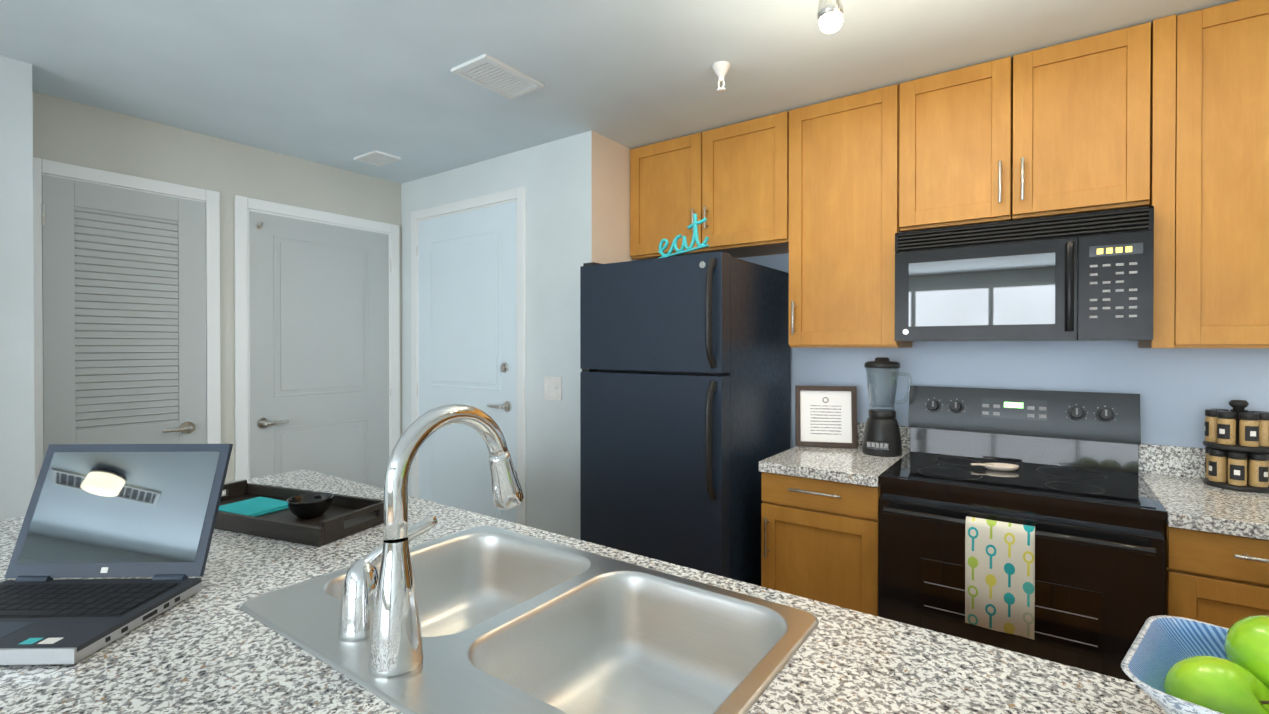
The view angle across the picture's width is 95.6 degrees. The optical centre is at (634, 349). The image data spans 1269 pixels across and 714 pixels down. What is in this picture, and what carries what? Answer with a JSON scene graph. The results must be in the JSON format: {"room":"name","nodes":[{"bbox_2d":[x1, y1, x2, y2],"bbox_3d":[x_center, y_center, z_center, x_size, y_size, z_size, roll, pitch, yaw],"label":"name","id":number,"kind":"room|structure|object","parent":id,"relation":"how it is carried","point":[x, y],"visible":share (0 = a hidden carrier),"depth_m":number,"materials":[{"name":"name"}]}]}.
{"room":"kitchen","nodes":[
{"label":"kitchen","id":0,"kind":"room"},
{"bbox_2d":[0,56,34,519],"bbox_3d":[-3.797,0.160,0.112,0.100,2.440,5.130,0,0,35],"label":"wall","id":1,"kind":"structure","parent":0,"point":[17,454],"depth_m":2.13,"materials":[{"name":"paint"}]},
{"bbox_2d":[32,91,401,482],"bbox_3d":[-2.070,0.142,3.094,0.100,2.440,1.732,0,0,35],"label":"wall","id":2,"kind":"structure","parent":0,"point":[72,132],"depth_m":2.95,"materials":[{"name":"paint"}]},
{"bbox_2d":[41,175,206,457],"bbox_3d":[-2.296,0.310,2.623,0.077,2.086,0.597,0,0,35],"label":"louvered closet door","id":3,"kind":"structure","parent":2,"relation":"in","point":[124,316],"depth_m":2.62,"materials":[{"name":"white wood"}]},
{"bbox_2d":[33,157,220,484],"bbox_3d":[-2.315,0.283,2.648,0.016,2.163,0.696,0,0,35],"label":"door frame","id":4,"kind":"structure","parent":2,"relation":"attached to","point":[41,167],"depth_m":2.69,"materials":[{"name":"white wood"}]},
{"bbox_2d":[234,195,399,480],"bbox_3d":[-1.803,0.279,3.366,0.016,2.163,0.933,0,0,35],"label":"door frame","id":5,"kind":"structure","parent":2,"relation":"attached to","point":[243,206],"depth_m":3.04,"materials":[{"name":"white wood"}]},
{"bbox_2d":[249,211,390,488],"bbox_3d":[-1.774,0.306,3.360,0.071,2.086,0.836,0,0,35],"label":"door","id":6,"kind":"structure","parent":2,"relation":"in","point":[319,347],"depth_m":3.33,"materials":[{"name":"white wood"}]},
{"bbox_2d":[401,135,575,538],"bbox_3d":[-0.921,0.140,3.401,1.615,2.440,0.100,0,0,35],"label":"wall","id":7,"kind":"structure","parent":0,"point":[544,174],"depth_m":3.02,"materials":[{"name":"paint"}]},
{"bbox_2d":[416,201,516,522],"bbox_3d":[-1.032,0.266,3.373,0.939,2.166,0.071,0,0,35],"label":"entry door","id":8,"kind":"structure","parent":7,"relation":"in","point":[467,289],"depth_m":3.36,"materials":[{"name":"white metal"}]},
{"bbox_2d":[411,187,525,525],"bbox_3d":[-1.007,0.243,3.389,1.030,2.235,0.016,0,0,35],"label":"door frame","id":9,"kind":"structure","parent":7,"relation":"attached to","point":[518,195],"depth_m":3.12,"materials":[{"name":"white wood"}]},
{"bbox_2d":[544,377,561,400],"bbox_3d":[-0.424,0.203,2.974,0.120,0.120,0.016,0,0,35],"label":"switch plate","id":10,"kind":"object","parent":7,"relation":"attached to","point":[552,388],"visible":1,"depth_m":2.97,"materials":[{"name":"white plastic"}]},
{"bbox_2d":[576,130,635,539],"bbox_3d":[-0.036,0.142,3.165,0.100,2.440,0.744,0,0,35],"label":"wall","id":11,"kind":"structure","parent":0,"point":[602,199],"depth_m":2.89,"materials":[{"name":"paint"}]},
{"bbox_2d":[0,0,1238,183],"bbox_3d":[-1.126,-1.087,-0.340,5.615,0.060,7.706,0,0,35],"label":"ceiling","id":12,"kind":"structure","parent":0,"point":[341,84],"depth_m":2.12,"materials":[{"name":"paint"}]},
{"bbox_2d":[354,150,400,165],"bbox_3d":[-1.446,-1.072,3.231,0.220,0.012,0.150,0,0,35],"label":"ceiling vent","id":13,"kind":"object","parent":12,"relation":"in","point":[377,158],"visible":0.96,"depth_m":3.22,"materials":[{"name":"white metal"}]},
{"bbox_2d":[451,54,543,98],"bbox_3d":[-0.534,-1.066,2.261,0.200,0.012,0.300,0,0,35],"label":"ceiling vent","id":14,"kind":"object","parent":12,"relation":"in","point":[486,71],"visible":0.98,"depth_m":2.24,"materials":[{"name":"white metal"}]},
{"bbox_2d":[712,61,729,91],"bbox_3d":[0.328,-1.024,2.170,0.068,0.095,0.068,0,0,35],"label":"sprinkler","id":15,"kind":"object","parent":12,"relation":"attached to","point":[720,68],"visible":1,"depth_m":2.15,"materials":[{"name":"white plastic"}]},
{"bbox_2d":[817,0,842,32],"bbox_3d":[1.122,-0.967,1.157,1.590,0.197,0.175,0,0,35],"label":"ceiling light","id":16,"kind":"object","parent":12,"relation":"attached to","point":[830,15],"visible":1,"depth_m":1.56,"materials":[{"name":"silver metal"}]},
{"bbox_2d":[738,253,1268,448],"bbox_3d":[1.779,0.147,2.266,3.900,2.440,0.100,0,0,35],"label":"wall","id":17,"kind":"structure","parent":0,"point":[1180,391],"depth_m":2.25,"materials":[{"name":"paint"}]},
{"bbox_2d":[630,111,788,259],"bbox_3d":[0.415,-0.781,2.947,0.873,0.588,0.364,0,0,35],"label":"upper cabinet","id":18,"kind":"object","parent":17,"relation":"attached to","point":[730,183],"visible":0.71,"depth_m":2.79,"materials":[{"name":"brown wood"}]},
{"bbox_2d":[789,84,911,347],"bbox_3d":[0.958,-0.540,2.561,0.453,1.066,0.364,0,0,35],"label":"upper cabinet","id":19,"kind":"object","parent":17,"relation":"attached to","point":[844,227],"visible":0.96,"depth_m":2.44,"materials":[{"name":"brown wood"}]},
{"bbox_2d":[899,56,1012,231],"bbox_3d":[1.299,-0.775,2.317,0.377,0.594,0.364,0,0,35],"label":"upper cabinet","id":20,"kind":"object","parent":17,"relation":"attached to","point":[955,146],"visible":0.98,"depth_m":2.19,"materials":[{"name":"brown wood"}]},
{"bbox_2d":[1012,22,1150,220],"bbox_3d":[1.609,-0.774,2.096,0.377,0.594,0.364,0,0,35],"label":"upper cabinet","id":21,"kind":"object","parent":17,"relation":"attached to","point":[1081,125],"visible":1,"depth_m":1.97,"materials":[{"name":"brown wood"}]},
{"bbox_2d":[895,206,1153,341],"bbox_3d":[1.433,-0.243,2.179,0.758,0.422,0.437,0,0,35],"label":"microwave","id":22,"kind":"object","parent":21,"relation":"attached to","point":[1083,277],"visible":1,"depth_m":2.00,"materials":[{"name":"black plastic"}]},
{"bbox_2d":[1139,443,1205,478],"bbox_3d":[2.557,0.404,1.638,1.698,0.105,0.021,0,0,35],"label":"backsplash","id":23,"kind":"structure","parent":17,"relation":"attached to","point":[1157,459],"depth_m":2.07,"materials":[{"name":"grey stone"}]},
{"bbox_2d":[1138,0,1268,347],"bbox_3d":[2.013,-0.536,1.809,0.606,1.066,0.364,0,0,35],"label":"upper cabinet","id":24,"kind":"object","parent":17,"relation":"attached to","point":[1209,136],"visible":0.94,"depth_m":1.79,"materials":[{"name":"brown wood"}]},
{"bbox_3d":[-1.126,1.407,-0.325,5.615,0.050,7.706,0,0,35],"label":"floor","id":25,"kind":"structure","parent":0,"visible":0},
{"bbox_2d":[0,404,1166,713],"bbox_3d":[-0.038,0.732,0.591,3.810,1.288,1.188,0,0,35],"label":"countertop","id":26,"kind":"structure","parent":25,"relation":"on","point":[410,604],"depth_m":0.94,"materials":[{"name":"grey stone"}]},
{"bbox_2d":[0,444,232,664],"bbox_3d":[-0.999,0.327,1.003,0.361,0.267,0.346,0,0,-2],"label":"laptop","id":27,"kind":"object","parent":26,"relation":"on","point":[119,510],"visible":1,"depth_m":1.10,"materials":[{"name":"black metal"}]},
{"bbox_2d":[214,480,383,546],"bbox_3d":[-0.963,0.427,1.557,0.600,0.060,0.250,0,0,21],"label":"serving tray","id":28,"kind":"object","parent":26,"relation":"on","point":[312,518],"visible":0.81,"depth_m":1.50,"materials":[{"name":"brown wood"}]},
{"bbox_2d":[241,525,818,713],"bbox_3d":[-0.197,0.546,1.012,0.880,0.181,0.570,0,0,35],"label":"basin","id":29,"kind":"object","parent":26,"relation":"in","point":[513,621],"depth_m":1.05,"materials":[{"name":"silver metal"}]},
{"bbox_2d":[1121,615,1268,713],"bbox_3d":[0.781,0.385,0.526,0.256,0.156,0.493,0,0,-41],"label":"fruit bowl","id":30,"kind":"object","parent":26,"relation":"on","point":[1175,665],"visible":1,"depth_m":0.65,"materials":[{"name":"blue ceramic"}]},
{"bbox_2d":[580,252,789,585],"bbox_3d":[0.248,0.476,2.751,0.729,1.753,0.820,0,0,35],"label":"refrigerator","id":31,"kind":"object","parent":25,"relation":"on","point":[685,396],"visible":0.67,"depth_m":2.45,"materials":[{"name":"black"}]},
{"bbox_2d":[658,213,708,257],"bbox_3d":[0.202,-0.471,2.397,0.243,0.171,0.018,0,0,35],"label":"eat sign","id":32,"kind":"object","parent":31,"relation":"on","point":[694,225],"visible":1,"depth_m":2.38,"materials":[{"name":"teal metal"}]},
{"bbox_2d":[759,422,909,616],"bbox_3d":[0.869,0.856,2.447,0.455,1.018,0.666,0,0,35],"label":"base cabinet","id":33,"kind":"object","parent":25,"relation":"on","point":[820,524],"visible":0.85,"depth_m":2.21,"materials":[{"name":"brown wood"}]},
{"bbox_2d":[795,385,856,447],"bbox_3d":[0.892,0.314,2.695,0.270,0.280,0.098,0,-7,13],"label":"framed certificate","id":34,"kind":"object","parent":33,"relation":"on","point":[825,416],"visible":1,"depth_m":2.65,"materials":[{"name":"white paper"}]},
{"bbox_2d":[862,357,911,456],"bbox_3d":[1.083,0.243,2.477,0.192,0.416,0.164,0,0,35],"label":"blender","id":35,"kind":"object","parent":33,"relation":"on","point":[881,436],"visible":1,"depth_m":2.44,"materials":[{"name":"black plastic"}]},
{"bbox_2d":[878,386,1166,682],"bbox_3d":[1.345,0.765,2.062,0.764,1.205,0.720,0,0,35],"label":"range","id":36,"kind":"object","parent":25,"relation":"on","point":[1074,489],"visible":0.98,"depth_m":1.92,"materials":[{"name":"black metal"}]},
{"bbox_2d":[971,463,1018,470],"bbox_3d":[1.339,0.436,2.138,0.151,0.021,0.094,0,0,35],"label":"spoon rest","id":37,"kind":"object","parent":36,"relation":"on","point":[1001,466],"visible":1,"depth_m":2.13,"materials":[{"name":"beige ceramic"}]},
{"bbox_2d":[965,516,1034,639],"bbox_3d":[1.135,0.699,1.788,0.180,0.332,0.065,0,0,35],"label":"towel","id":38,"kind":"object","parent":36,"relation":"hanging from","point":[999,576],"visible":1,"depth_m":1.76,"materials":[{"name":"white fabric"}]},
{"bbox_2d":[1164,520,1268,627],"bbox_3d":[2.087,0.934,1.601,0.974,0.872,0.631,0,0,35],"label":"base cabinet","id":39,"kind":"object","parent":25,"relation":"on","point":[1217,558],"depth_m":1.57,"materials":[{"name":"brown wood"}]},
{"bbox_2d":[1139,471,1268,542],"bbox_3d":[2.375,0.478,1.382,1.698,0.040,0.649,0,0,35],"label":"countertop","id":40,"kind":"structure","parent":39,"relation":"on","point":[1190,504],"depth_m":1.66,"materials":[{"name":"grey stone"}]},
{"bbox_2d":[1202,400,1268,492],"bbox_3d":[1.998,0.311,1.902,0.168,0.288,0.168,0,0,35],"label":"spice rack","id":41,"kind":"object","parent":40,"relation":"on","point":[1236,442],"visible":1,"depth_m":1.86,"materials":[{"name":"beige glass"}]}
]}

